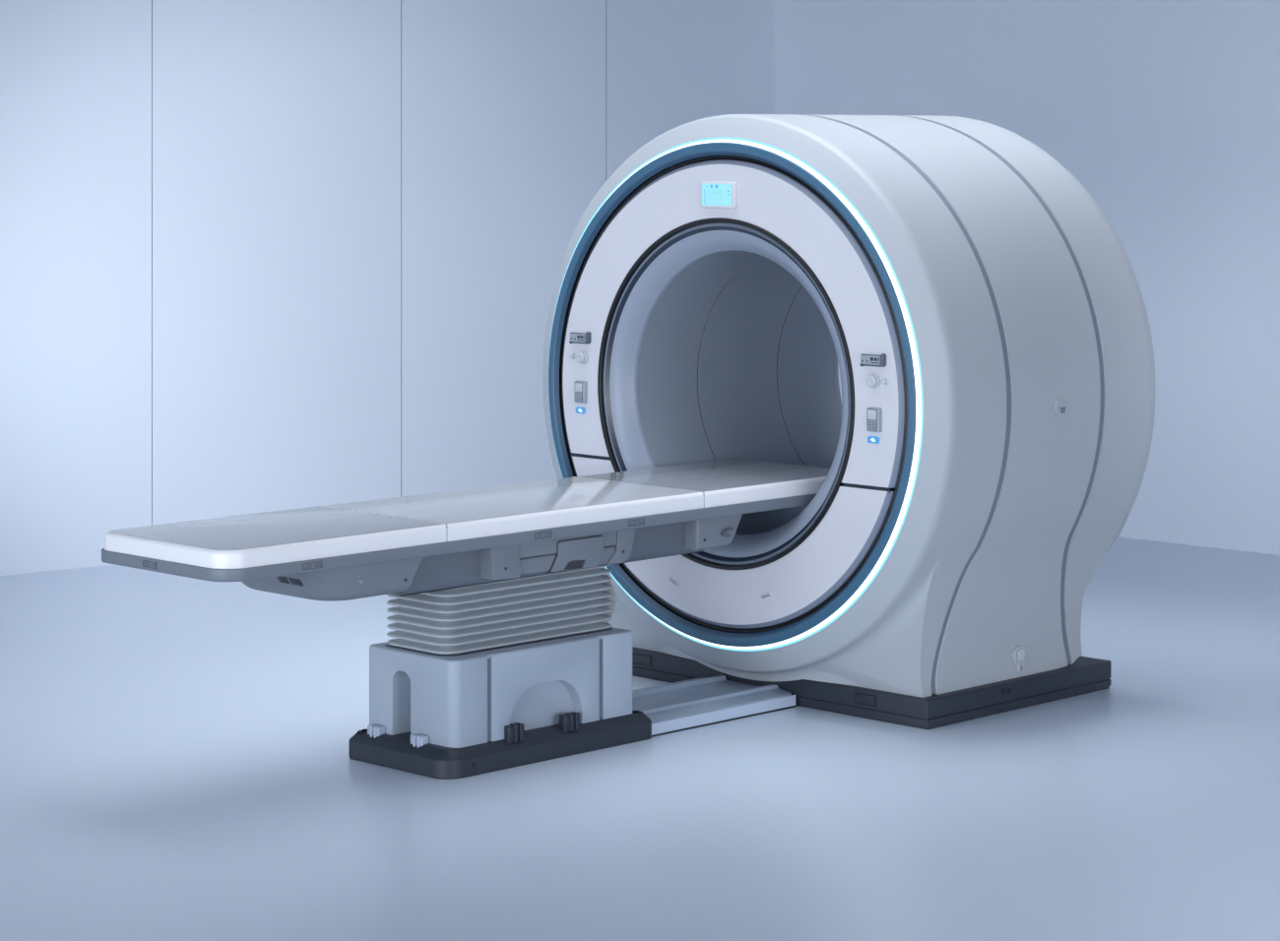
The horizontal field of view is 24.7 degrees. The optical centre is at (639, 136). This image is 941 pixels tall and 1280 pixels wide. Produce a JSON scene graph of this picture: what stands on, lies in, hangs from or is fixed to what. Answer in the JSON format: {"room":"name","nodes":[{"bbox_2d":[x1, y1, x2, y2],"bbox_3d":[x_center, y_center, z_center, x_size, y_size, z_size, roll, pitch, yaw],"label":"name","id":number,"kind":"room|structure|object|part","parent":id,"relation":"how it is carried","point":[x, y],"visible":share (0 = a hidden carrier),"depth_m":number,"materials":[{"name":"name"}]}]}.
{"room":"radiology room","nodes":[
{"label":"radiology room","id":0,"kind":"room"},
{"bbox_2d":[0,0,774,575],"bbox_3d":[-5.121,0.590,12.341,15.000,3.020,0.012,0,0,-38],"label":"wall","id":1,"kind":"structure","parent":0,"point":[257,256],"depth_m":14.97,"materials":[{"name":"white paint"}]},
{"bbox_2d":[0,537,1279,940],"bbox_3d":[1.542,2.100,6.021,20.298,0.001,15.309,0,0,45],"label":"floor","id":2,"kind":"structure","parent":0,"point":[175,763],"depth_m":9.19,"materials":[{"name":"plastic"}]},
{"bbox_2d":[101,458,830,779],"bbox_3d":[-0.438,1.675,10.072,0.689,0.850,2.995,0,0,45],"label":"table","id":3,"kind":"object","parent":2,"relation":"on","point":[506,653],"visible":0.99,"depth_m":9.77,"materials":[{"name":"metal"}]},
{"bbox_3d":[-0.438,1.325,10.074,0.686,0.040,2.992,0,0,45],"label":"tabletop frame","id":4,"kind":"part","parent":3,"relation":"part of","materials":[{"name":"white plastic"}]},
{"bbox_2d":[632,674,796,737],"bbox_3d":[0.137,2.066,10.654,0.488,0.068,0.768,0,0,45],"label":"floor track","id":5,"kind":"object","parent":2,"relation":"on","point":[689,704],"visible":0.82,"depth_m":10.61,"materials":[{"name":"grey metal"}]},
{"bbox_2d":[542,114,1155,729],"bbox_3d":[0.751,1.008,11.266,2.082,2.185,1.322,0,0,45],"label":"scanner","id":6,"kind":"object","parent":2,"relation":"on","point":[984,319],"visible":0.95,"depth_m":10.73,"materials":[{"name":"paint"}]},
{"bbox_3d":[-0.242,0.780,11.330,0.084,0.031,0.003,0,0,45],"label":"module plate","id":7,"kind":"part","parent":6,"relation":"part of","materials":[{"name":"white plastic"}]},
{"bbox_2d":[576,406,585,413],"bbox_3d":[-0.230,1.063,11.341,0.052,0.025,0.008,0,0,45],"label":"indicator light","id":8,"kind":"object","parent":6,"relation":"attached to","point":[579,410],"depth_m":11.34,"materials":[{"name":"blue plastic"}]},
{"bbox_3d":[-0.226,0.856,11.324,0.052,0.052,0.027,0,0,45],"label":"knob","id":9,"kind":"part","parent":6,"relation":"part of","materials":[{"name":"white plastic"}]},
{"bbox_3d":[0.008,2.030,11.328,0.092,0.034,0.004,0,0,45],"label":"access plate","id":10,"kind":"part","parent":6,"relation":"part of","materials":[{"name":"black metal"}]},
{"bbox_3d":[0.308,1.524,10.826,1.598,0.558,0.023,0,0,45],"label":"panel","id":11,"kind":"part","parent":6,"relation":"part of","materials":[{"name":"white plastic"}]},
{"bbox_3d":[0.308,0.667,10.826,1.702,1.132,0.023,0,0,45],"label":"panel","id":12,"kind":"part","parent":6,"relation":"part of","materials":[{"name":"white plastic"}]},
{"bbox_3d":[0.812,2.030,10.529,0.092,0.034,0.004,0,0,45],"label":"access plate","id":13,"kind":"part","parent":6,"relation":"part of","materials":[{"name":"black metal"}]},
{"bbox_3d":[0.811,0.786,10.284,0.084,0.031,0.003,0,0,45],"label":"module plate","id":14,"kind":"part","parent":6,"relation":"part of","materials":[{"name":"white plastic"}]},
{"bbox_3d":[0.819,0.862,10.286,0.052,0.052,0.027,0,0,45],"label":"knob","id":15,"kind":"part","parent":6,"relation":"part of","materials":[{"name":"white plastic"}]},
{"bbox_2d":[867,436,879,444],"bbox_3d":[0.823,1.069,10.296,0.052,0.025,0.008,0,0,45],"label":"indicator light","id":16,"kind":"object","parent":6,"relation":"attached to","point":[870,439],"depth_m":10.29,"materials":[{"name":"blue plastic"}]},
{"bbox_2d":[774,0,1279,555],"bbox_3d":[7.443,0.590,10.615,18.403,3.020,0.001,0,0,44],"label":"wall","id":17,"kind":"structure","parent":0,"point":[1166,112],"depth_m":15.12,"materials":[{"name":"white paint"}]}
]}

